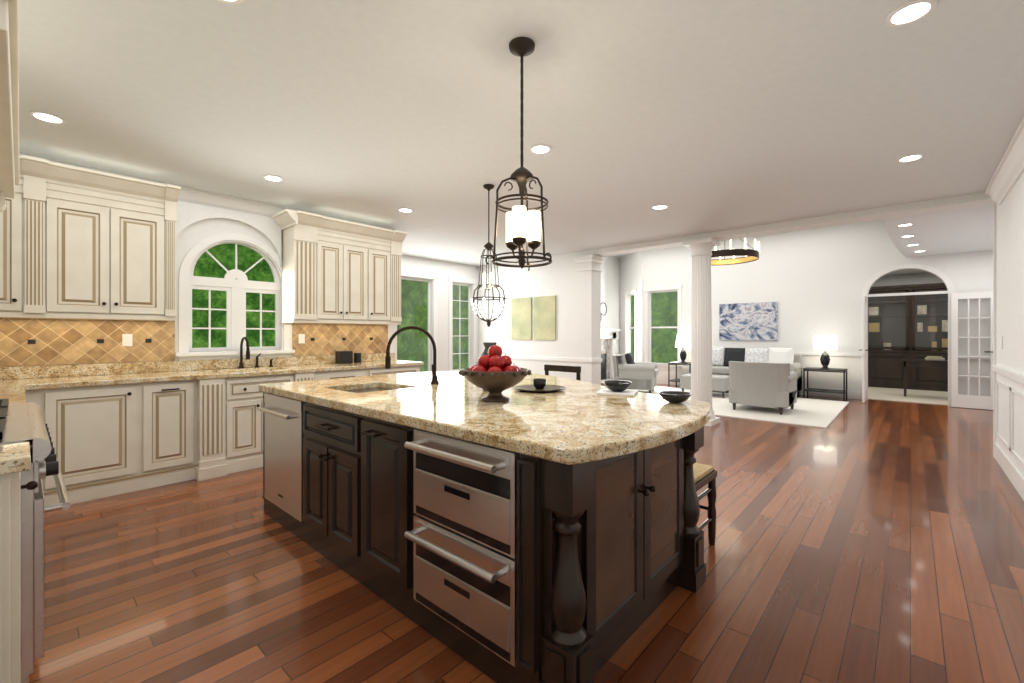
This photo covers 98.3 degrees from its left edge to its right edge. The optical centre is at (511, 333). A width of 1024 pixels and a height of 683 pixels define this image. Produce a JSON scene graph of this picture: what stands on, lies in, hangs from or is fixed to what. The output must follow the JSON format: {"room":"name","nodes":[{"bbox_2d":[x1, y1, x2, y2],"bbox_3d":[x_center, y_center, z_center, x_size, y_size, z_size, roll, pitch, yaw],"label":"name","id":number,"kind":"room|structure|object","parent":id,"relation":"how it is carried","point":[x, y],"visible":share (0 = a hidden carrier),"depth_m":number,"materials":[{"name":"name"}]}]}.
{"room":"kitchen and living room","nodes":[
{"label":"kitchen and living room","id":0,"kind":"room"},
{"bbox_2d":[0,385,25,403],"bbox_3d":[-3.202,0.380,2.467,1.256,0.040,0.658,0,0,42],"label":"countertop","id":1,"kind":"structure","parent":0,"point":[15,394],"depth_m":2.63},
{"bbox_2d":[11,201,376,379],"bbox_3d":[-3.123,-0.120,4.527,0.200,2.800,4.150,0,0,42],"label":"wall","id":2,"kind":"structure","parent":0,"point":[195,224],"depth_m":4.49,"materials":[{"name":"white paint"}]},
{"bbox_2d":[0,318,174,366],"bbox_3d":[-3.807,-0.082,3.684,0.011,0.677,1.619,0,0,42],"label":"tile backsplash","id":3,"kind":"structure","parent":2,"relation":"attached to","point":[29,342],"depth_m":3.81,"materials":[{"name":"tile"}]},
{"bbox_2d":[0,155,180,320],"bbox_3d":[-3.548,-0.718,3.617,0.474,1.185,1.276,0,0,42],"label":"upper cabinet","id":4,"kind":"object","parent":2,"relation":"attached to","point":[81,243],"visible":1,"depth_m":3.57,"materials":[{"name":"beige wood"}]},
{"bbox_2d":[19,153,391,229],"bbox_3d":[-2.954,-1.345,4.557,0.110,0.150,3.880,0,0,42],"label":"crown molding","id":5,"kind":"structure","parent":2,"relation":"attached to","point":[187,194],"depth_m":4.52,"materials":[{"name":"white"}]},
{"bbox_2d":[175,233,294,360],"bbox_3d":[-2.916,-0.390,4.712,0.180,1.340,1.100,0,0,42],"label":"window","id":6,"kind":"structure","parent":2,"relation":"in","point":[236,284],"depth_m":4.70,"materials":[{"name":"white wood"}]},
{"bbox_2d":[271,209,407,324],"bbox_3d":[-2.018,-0.718,5.317,0.474,1.185,1.482,0,0,42],"label":"upper cabinet","id":7,"kind":"object","parent":2,"relation":"attached to","point":[336,271],"visible":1,"depth_m":5.16,"materials":[{"name":"beige wood"}]},
{"bbox_2d":[293,323,387,355],"bbox_3d":[-2.110,0.063,5.567,0.011,0.387,1.250,0,0,42],"label":"tile backsplash","id":8,"kind":"structure","parent":2,"relation":"attached to","point":[309,339],"depth_m":5.50,"materials":[{"name":"tile"}]},
{"bbox_2d":[388,325,396,359],"bbox_3d":[-2.245,-0.120,6.630,1.610,2.800,0.150,0,0,42],"label":"wall","id":9,"kind":"structure","parent":0,"point":[392,329],"depth_m":6.11,"materials":[{"name":"white paint"}]},
{"bbox_2d":[401,255,477,370],"bbox_3d":[-1.750,-0.120,8.271,0.150,2.800,2.950,0,0,42],"label":"wall","id":10,"kind":"structure","parent":0,"point":[443,270],"depth_m":8.60,"materials":[{"name":"white paint"}]},
{"bbox_2d":[397,269,477,371],"bbox_3d":[-1.500,-0.140,8.482,0.160,2.020,2.220,0,0,42],"label":"window","id":11,"kind":"structure","parent":10,"relation":"in","point":[431,279],"depth_m":8.73,"materials":[{"name":"white wood"}]},
{"bbox_2d":[18,0,1023,266],"bbox_3d":[-0.376,-1.470,4.140,7.720,0.100,7.250,0,0,42],"label":"ceiling","id":12,"kind":"structure","parent":0,"point":[700,116],"depth_m":2.75,"materials":[{"name":"paint"}]},
{"bbox_2d":[29,111,65,123],"bbox_3d":[-3.035,-1.417,2.894,0.180,0.006,0.164,0,0,42],"label":"recessed light","id":13,"kind":"object","parent":12,"relation":"in","point":[43,116],"depth_m":2.90,"materials":[{"name":"white"}]},
{"bbox_2d":[217,0,243,3],"bbox_3d":[-1.193,-1.417,1.876,0.082,0.006,0.074,0,0,42],"label":"recessed light","id":14,"kind":"object","parent":12,"relation":"in","point":[224,1],"depth_m":1.88,"materials":[{"name":"white"}]},
{"bbox_2d":[263,175,283,181],"bbox_3d":[-2.167,-1.417,4.021,0.173,0.006,0.165,0,0,42],"label":"recessed light","id":15,"kind":"object","parent":12,"relation":"in","point":[273,178],"depth_m":4.03,"materials":[{"name":"white"}]},
{"bbox_2d":[470,184,507,326],"bbox_3d":[-0.222,-0.742,4.237,0.357,1.354,0.376,0,0,42],"label":"pendant lantern","id":16,"kind":"object","parent":12,"relation":"hanging from","point":[488,246],"visible":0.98,"depth_m":4.22,"materials":[{"name":"grey metal"}]},
{"bbox_2d":[485,37,551,270],"bbox_3d":[0.064,-0.870,2.166,0.334,1.099,0.321,0,0,42],"label":"pendant lantern","id":17,"kind":"object","parent":12,"relation":"hanging from","point":[523,225],"visible":1,"depth_m":2.15,"materials":[{"name":"grey metal"}]},
{"bbox_2d":[529,144,551,153],"bbox_3d":[0.217,-1.417,3.391,0.171,0.006,0.174,0,0,42],"label":"recessed light","id":18,"kind":"object","parent":12,"relation":"in","point":[540,148],"depth_m":3.40,"materials":[{"name":"white"}]},
{"bbox_2d":[885,0,936,26],"bbox_3d":[1.756,-1.417,1.951,0.167,0.006,0.175,0,0,42],"label":"recessed light","id":19,"kind":"object","parent":12,"relation":"in","point":[910,12],"depth_m":1.95,"materials":[{"name":"white"}]},
{"bbox_2d":[897,154,924,162],"bbox_3d":[3.207,-1.417,3.559,0.162,0.006,0.180,0,0,42],"label":"recessed light","id":20,"kind":"object","parent":12,"relation":"in","point":[913,157],"depth_m":3.57,"materials":[{"name":"white"}]},
{"bbox_2d":[29,384,1023,682],"bbox_3d":[3.354,1.310,6.265,10.600,0.060,15.400,0,0,42],"label":"floor","id":21,"kind":"structure","parent":0,"point":[869,542],"depth_m":2.27,"materials":[{"name":"brown wood"}]},
{"bbox_2d":[0,465,27,682],"bbox_3d":[-1.745,0.840,1.140,0.280,0.880,0.640,0,0,42],"label":"base cabinet","id":22,"kind":"object","parent":21,"relation":"on","point":[10,479],"depth_m":1.30,"materials":[{"name":"beige wood"}]},
{"bbox_2d":[0,441,30,469],"bbox_3d":[-1.737,0.380,1.148,0.278,0.040,0.658,0,0,42],"label":"countertop","id":23,"kind":"structure","parent":22,"relation":"on","point":[13,455],"depth_m":1.31,"materials":[{"name":"beige stone"}]},
{"bbox_2d":[0,399,70,682],"bbox_3d":[-2.250,0.780,1.685,1.180,1.000,0.753,0,0,42],"label":"range","id":24,"kind":"object","parent":21,"relation":"on","point":[22,422],"visible":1,"depth_m":1.52,"materials":[{"name":"silver metal"}]},
{"bbox_2d":[25,383,143,506],"bbox_3d":[-3.499,0.840,3.568,0.614,0.880,0.680,0,0,42],"label":"base cabinet","id":25,"kind":"object","parent":21,"relation":"on","point":[110,440],"depth_m":3.42,"materials":[{"name":"beige wood"}]},
{"bbox_2d":[0,360,423,389],"bbox_3d":[-2.705,0.380,4.348,0.698,0.040,4.118,0,0,42],"label":"countertop","id":26,"kind":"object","parent":25,"relation":"on","point":[63,382],"visible":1,"depth_m":3.94,"materials":[{"name":"beige stone"}]},
{"bbox_2d":[238,337,249,367],"bbox_3d":[-2.768,0.193,4.578,0.249,0.331,0.060,0,0,42],"label":"faucet","id":27,"kind":"object","parent":26,"relation":"on","point":[241,364],"visible":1,"depth_m":4.61,"materials":[{"name":"brown metal"}]},
{"bbox_2d":[255,353,272,367],"bbox_3d":[-2.672,0.281,4.788,0.095,0.155,0.184,0,0,42],"label":"handle","id":28,"kind":"object","parent":26,"relation":"on","point":[257,365],"visible":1,"depth_m":4.74,"materials":[{"name":"brown metal"}]},
{"bbox_2d":[335,351,352,363],"bbox_3d":[-2.063,0.284,5.436,0.140,0.150,0.160,0,0,42],"label":"canister","id":29,"kind":"object","parent":26,"relation":"on","point":[343,357],"depth_m":5.38,"materials":[{"name":"black"}]},
{"bbox_2d":[354,353,361,362],"bbox_3d":[-1.941,0.299,5.570,0.088,0.120,0.090,0,0,42],"label":"canister","id":30,"kind":"object","parent":26,"relation":"on","point":[357,356],"depth_m":5.53,"materials":[{"name":"black"}]},
{"bbox_2d":[144,380,191,488],"bbox_3d":[-3.149,0.840,3.957,0.614,0.880,0.367,0,0,42],"label":"base cabinet","id":31,"kind":"object","parent":21,"relation":"on","point":[167,404],"depth_m":3.75,"materials":[{"name":"beige wood"}]},
{"bbox_2d":[192,372,315,480],"bbox_3d":[-2.659,0.840,4.478,0.644,0.880,1.063,0,0,42],"label":"base cabinet","id":32,"kind":"object","parent":21,"relation":"on","point":[227,421],"depth_m":4.05,"materials":[{"name":"beige wood"}]},
{"bbox_2d":[316,369,367,379],"bbox_3d":[-2.107,0.840,5.113,0.614,0.880,0.620,0,0,42],"label":"base cabinet","id":33,"kind":"object","parent":21,"relation":"on","point":[356,372],"depth_m":4.90,"materials":[{"name":"beige wood"}]},
{"bbox_2d":[368,365,419,375],"bbox_3d":[-1.649,0.840,5.622,0.614,0.880,0.750,0,0,42],"label":"base cabinet","id":34,"kind":"object","parent":21,"relation":"on","point":[403,369],"depth_m":5.40,"materials":[{"name":"beige wood"}]},
{"bbox_2d":[258,387,705,682],"bbox_3d":[-0.231,0.841,2.915,2.671,0.879,1.882,0,0,42],"label":"kitchen island","id":35,"kind":"object","parent":21,"relation":"on","point":[497,565],"visible":0.77,"depth_m":1.79,"materials":[{"name":"black wood"}]},
{"bbox_2d":[258,371,710,464],"bbox_3d":[-0.106,0.385,2.976,2.820,0.050,2.000,0,0,42],"label":"island countertop","id":36,"kind":"structure","parent":35,"relation":"on","point":[576,422],"depth_m":2.06,"materials":[{"name":"beige stone"}]},
{"bbox_2d":[385,326,438,383],"bbox_3d":[-0.698,0.151,3.124,0.178,0.416,0.354,0,0,42],"label":"island faucet","id":37,"kind":"object","parent":36,"relation":"on","point":[388,365],"visible":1,"depth_m":3.13,"materials":[{"name":"brown metal"}]},
{"bbox_2d":[481,342,496,390],"bbox_3d":[-0.142,0.206,2.846,0.170,0.305,0.170,0,0,42],"label":"vase","id":38,"kind":"object","parent":36,"relation":"on","point":[487,345],"visible":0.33,"depth_m":2.81,"materials":[{"name":"grey ceramic"}]},
{"bbox_2d":[458,342,530,401],"bbox_3d":[-0.091,0.202,2.410,0.394,0.315,0.400,0,0,42],"label":"fruit bowl","id":39,"kind":"object","parent":36,"relation":"on","point":[495,374],"visible":1,"depth_m":2.32,"materials":[{"name":"brown metal"}]},
{"bbox_2d":[513,378,565,391],"bbox_3d":[0.177,0.324,2.842,0.340,0.070,0.340,0,0,42],"label":"place setting","id":40,"kind":"object","parent":36,"relation":"on","point":[539,385],"visible":1,"depth_m":2.82,"materials":[{"name":"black ceramic"}]},
{"bbox_2d":[596,380,637,396],"bbox_3d":[0.638,0.324,2.682,0.220,0.070,0.220,0,0,22],"label":"place setting","id":41,"kind":"object","parent":36,"relation":"on","point":[617,387],"visible":1,"depth_m":2.63,"materials":[{"name":"white"}]},
{"bbox_2d":[658,391,691,402],"bbox_3d":[0.855,0.334,2.325,0.170,0.050,0.170,0,0,42],"label":"bowl","id":42,"kind":"object","parent":36,"relation":"on","point":[675,396],"visible":1,"depth_m":2.29,"materials":[{"name":"black ceramic"}]},
{"bbox_2d":[544,364,580,380],"bbox_3d":[0.367,0.795,4.218,0.433,0.970,0.435,0,0,42],"label":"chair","id":43,"kind":"object","parent":21,"relation":"on","point":[564,368],"visible":0.1,"depth_m":4.32,"materials":[{"name":"brown wood"}]},
{"bbox_2d":[601,329,620,383],"bbox_3d":[2.631,0.570,11.962,0.497,1.420,1.440,0,0,42],"label":"fireplace mantel","id":44,"kind":"object","parent":21,"relation":"on","point":[608,343],"visible":0.54,"depth_m":12.28,"materials":[{"name":"stone"}]},
{"bbox_2d":[668,362,690,386],"bbox_3d":[4.096,0.980,10.602,0.530,0.600,0.480,0,0,42],"label":"side table","id":45,"kind":"object","parent":21,"relation":"on","point":[676,380],"visible":0.62,"depth_m":10.58,"materials":[{"name":"black metal"}]},
{"bbox_2d":[675,334,690,362],"bbox_3d":[4.096,0.339,10.602,0.360,0.680,0.360,0,0,42],"label":"table lamp","id":46,"kind":"object","parent":45,"relation":"on","point":[682,341],"visible":1,"depth_m":10.50,"materials":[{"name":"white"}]},
{"bbox_2d":[682,237,719,425],"bbox_3d":[2.744,-0.030,6.410,0.400,2.620,0.400,0,0,42],"label":"column","id":47,"kind":"structure","parent":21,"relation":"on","point":[701,338],"depth_m":6.30,"materials":[{"name":"white wood"}]},
{"bbox_2d":[693,463,716,544],"bbox_3d":[0.950,1.042,2.684,0.433,0.475,0.435,0,0,42],"label":"stool","id":48,"kind":"object","parent":21,"relation":"on","point":[704,474],"visible":0.29,"depth_m":2.67,"materials":[{"name":"brown wood"}]},
{"bbox_2d":[630,386,848,427],"bbox_3d":[3.824,1.272,8.432,3.900,0.015,3.050,0,0,42],"label":"area rug","id":49,"kind":"object","parent":21,"relation":"on","point":[818,413],"visible":0.5,"depth_m":7.32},
{"bbox_2d":[612,353,657,393],"bbox_3d":[2.668,0.848,9.634,0.950,0.864,0.886,0,0,22],"label":"armchair","id":50,"kind":"object","parent":49,"relation":"on","point":[640,375],"visible":0.9,"depth_m":9.24,"materials":[{"name":"grey fabric"}]},
{"bbox_2d":[680,373,729,397],"bbox_3d":[4.049,1.070,9.205,0.900,0.420,0.600,0,0,42],"label":"ottoman","id":51,"kind":"object","parent":49,"relation":"on","point":[720,383],"visible":0.42,"depth_m":8.84,"materials":[{"name":"fabric"}]},
{"bbox_2d":[729,361,797,414],"bbox_3d":[4.202,0.870,7.432,0.886,0.820,0.950,0,0,42],"label":"armchair","id":52,"kind":"object","parent":49,"relation":"on","point":[763,384],"visible":0.96,"depth_m":7.09,"materials":[{"name":"grey fabric"}]},
{"bbox_2d":[712,347,802,394],"bbox_3d":[5.036,0.783,9.568,1.980,0.994,0.920,0,0,42],"label":"sofa","id":53,"kind":"object","parent":21,"relation":"on","point":[722,357],"visible":0.44,"depth_m":9.37,"materials":[{"name":"fabric"}]},
{"bbox_2d":[803,367,847,400],"bbox_3d":[6.177,0.980,8.729,0.670,0.600,0.450,0,0,42],"label":"side table","id":54,"kind":"object","parent":21,"relation":"on","point":[837,370],"visible":0.9,"depth_m":8.66,"materials":[{"name":"black metal"}]},
{"bbox_2d":[814,336,836,368],"bbox_3d":[6.177,0.359,8.729,0.380,0.640,0.380,0,0,42],"label":"table lamp","id":55,"kind":"object","parent":54,"relation":"on","point":[824,343],"visible":1,"depth_m":8.63,"materials":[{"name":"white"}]},
{"bbox_2d":[478,250,600,384],"bbox_3d":[0.362,-0.520,8.555,2.910,3.600,0.300,0,0,42],"label":"wall","id":56,"kind":"structure","parent":0,"point":[578,305],"depth_m":7.94,"materials":[{"name":"white paint"}]},
{"bbox_2d":[511,296,555,339],"bbox_3d":[0.389,-0.290,8.307,1.060,0.800,0.027,0,0,42],"label":"painting","id":57,"kind":"object","parent":56,"relation":"attached to","point":[544,318],"visible":1,"depth_m":8.26,"materials":[{"name":"yellow paint"}]},
{"bbox_2d":[478,254,604,363],"bbox_3d":[0.438,-0.028,8.487,2.808,2.615,0.400,0,0,42],"label":"trim","id":58,"kind":"structure","parent":56,"relation":"attached to","point":[590,258],"depth_m":7.64,"materials":[{"name":"white wood"}]},
{"bbox_2d":[592,192,996,256],"bbox_3d":[3.231,-1.830,5.972,4.810,0.980,0.300,0,0,42],"label":"header","id":59,"kind":"object","parent":56,"relation":"attached to","point":[938,205],"visible":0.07,"depth_m":5.37,"materials":[{"name":"white paint"}]},
{"bbox_2d":[601,256,619,353],"bbox_3d":[1.519,-0.520,11.214,0.150,3.600,5.200,0,0,42],"label":"wall","id":60,"kind":"structure","parent":0,"point":[610,284],"depth_m":12.55,"materials":[{"name":"white paint"}]},
{"bbox_2d":[601,302,606,319],"bbox_3d":[2.373,-0.670,12.033,0.019,0.744,0.784,0,0,42],"label":"mirrors","id":61,"kind":"object","parent":60,"relation":"attached to","point":[603,308],"visible":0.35,"depth_m":12.20,"materials":[{"name":"clear glass"}]},
{"bbox_2d":[612,252,634,257],"bbox_3d":[5.132,-2.270,7.792,10.100,0.100,5.550,0,0,42],"label":"ceiling","id":62,"kind":"structure","parent":0,"point":[620,255],"depth_m":12.51,"materials":[{"name":"paint"}]},
{"bbox_2d":[711,238,759,265],"bbox_3d":[4.023,-1.800,8.354,1.122,0.839,1.152,0,0,42],"label":"ring chandelier","id":63,"kind":"object","parent":62,"relation":"hanging from","point":[751,255],"visible":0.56,"depth_m":7.94,"materials":[{"name":"brown metal"}]},
{"bbox_2d":[620,251,642,361],"bbox_3d":[3.346,-0.520,12.381,0.150,3.600,1.421,0,0,-13],"label":"wall","id":64,"kind":"structure","parent":0,"point":[631,271],"depth_m":12.07,"materials":[{"name":"white paint"}]},
{"bbox_2d":[624,289,636,361],"bbox_3d":[3.322,-0.155,12.294,0.164,2.110,0.700,0,0,-13],"label":"window","id":65,"kind":"structure","parent":64,"relation":"in","point":[627,314],"depth_m":12.53,"materials":[{"name":"white wood"}]},
{"bbox_2d":[643,219,992,399],"bbox_3d":[6.779,-0.520,8.799,8.900,3.600,0.150,0,0,42],"label":"wall","id":66,"kind":"structure","parent":0,"point":[812,282],"depth_m":9.09,"materials":[{"name":"white paint"}]},
{"bbox_2d":[644,284,681,369],"bbox_3d":[3.878,-0.165,11.353,1.010,2.130,0.164,0,0,42],"label":"window","id":67,"kind":"structure","parent":66,"relation":"in","point":[648,291],"depth_m":11.43,"materials":[{"name":"white wood"}]},
{"bbox_2d":[719,302,777,339],"bbox_3d":[5.315,-0.280,9.991,1.190,0.840,0.032,0,0,42],"label":"painting","id":68,"kind":"object","parent":66,"relation":"attached to","point":[748,321],"visible":0.86,"depth_m":9.96,"materials":[{"name":"paint"}]},
{"bbox_2d":[641,264,989,406],"bbox_3d":[4.955,-0.010,7.521,9.900,2.580,4.310,0,0,42],"label":"trim","id":69,"kind":"structure","parent":66,"relation":"attached to","point":[945,278],"depth_m":8.28,"materials":[{"name":"white wood"}]},
{"bbox_2d":[859,295,868,402],"bbox_3d":[6.687,0.279,8.391,0.146,1.987,0.555,0,0,42],"label":"french door","id":70,"kind":"structure","parent":66,"relation":"in","point":[864,350],"depth_m":8.20,"materials":[{"name":"white wood"}]},
{"bbox_2d":[951,291,992,409],"bbox_3d":[7.900,0.279,7.567,0.555,1.987,0.146,0,0,42],"label":"french door","id":71,"kind":"structure","parent":66,"relation":"in","point":[972,401],"depth_m":7.60,"materials":[{"name":"white wood"}]},
{"bbox_2d":[884,269,929,275],"bbox_3d":[8.531,-1.470,9.475,4.300,0.100,3.200,0,0,42],"label":"ceiling","id":72,"kind":"structure","parent":0,"point":[907,271],"depth_m":10.21,"materials":[{"name":"paint"}]},
{"bbox_2d":[871,273,943,286],"bbox_3d":[9.552,-0.120,10.608,4.300,2.800,0.150,0,0,42],"label":"wall","id":73,"kind":"structure","parent":0,"point":[925,278],"depth_m":10.59,"materials":[{"name":"white paint"}]},
{"bbox_2d":[868,387,947,404],"bbox_3d":[8.481,1.274,9.419,3.980,0.012,3.030,0,0,42],"label":"floor","id":74,"kind":"structure","parent":0,"point":[915,396],"depth_m":9.13,"materials":[{"name":"beige"}]},
{"bbox_2d":[868,283,947,391],"bbox_3d":[9.291,0.070,10.319,3.560,2.420,0.605,0,0,42],"label":"bookcase","id":75,"kind":"object","parent":74,"relation":"on","point":[900,328],"visible":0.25,"depth_m":10.30,"materials":[{"name":"brown wood"}]},
{"bbox_2d":[902,359,947,396],"bbox_3d":[8.420,0.894,8.903,0.860,0.748,0.540,0,0,42],"label":"console table","id":76,"kind":"object","parent":74,"relation":"on","point":[925,363],"visible":0.56,"depth_m":8.84,"materials":[{"name":"brown wood"}]},
{"bbox_2d":[925,356,944,360],"bbox_3d":[8.458,0.484,8.855,0.280,0.069,0.280,0,0,42],"label":"books","id":77,"kind":"object","parent":76,"relation":"on","point":[935,358],"visible":1,"depth_m":8.78,"materials":[{"name":"beige paper"}]},
{"bbox_2d":[885,205,992,256],"bbox_3d":[7.149,-1.819,5.504,3.740,0.798,4.248,0,0,42],"label":"ceiling","id":78,"kind":"structure","parent":0,"point":[956,231],"depth_m":6.13,"materials":[{"name":"paint"}]},
{"bbox_2d":[996,172,1023,476],"bbox_3d":[2.587,-0.120,1.775,0.150,2.800,7.400,0,0,42],"label":"wall","id":79,"kind":"structure","parent":0,"point":[1010,271],"depth_m":3.89,"materials":[{"name":"white paint"}]},
{"bbox_2d":[984,117,1023,204],"bbox_3d":[2.390,-1.345,1.750,0.110,0.150,7.100,0,0,42],"label":"crown molding","id":80,"kind":"structure","parent":79,"relation":"attached to","point":[1009,171],"depth_m":3.61,"materials":[{"name":"white"}]},
{"bbox_2d":[992,205,1023,500],"bbox_3d":[2.583,-0.030,1.792,0.180,2.620,7.420,0,0,42],"label":"trim","id":81,"kind":"structure","parent":79,"relation":"attached to","point":[1011,472],"depth_m":4.16,"materials":[{"name":"white wood"}]},
{"bbox_3d":[-2.209,-0.120,1.014,6.260,2.800,0.150,0,0,42],"label":"wall","id":82,"kind":"structure","parent":0,"visible":0},
{"bbox_2d":[0,0,18,212],"bbox_3d":[-2.128,-0.807,1.484,1.990,1.215,0.634,0,0,42],"label":"mantel","id":83,"kind":"object","parent":82,"relation":"attached to","point":[9,110],"visible":1,"depth_m":1.43,"materials":[{"name":"beige wood"}]},
{"label":"outside","id":84,"kind":"structure","parent":0,"visible":0},
{"bbox_2d":[192,244,467,371],"bbox_3d":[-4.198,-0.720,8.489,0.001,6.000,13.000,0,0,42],"label":"trees","id":85,"kind":"object","parent":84,"point":[207,265],"depth_m":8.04,"materials":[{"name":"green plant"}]},
{"bbox_2d":[631,292,676,362],"bbox_3d":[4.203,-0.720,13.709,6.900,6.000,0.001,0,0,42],"label":"trees","id":86,"kind":"object","parent":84,"point":[659,332],"depth_m":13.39,"materials":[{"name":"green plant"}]}
]}

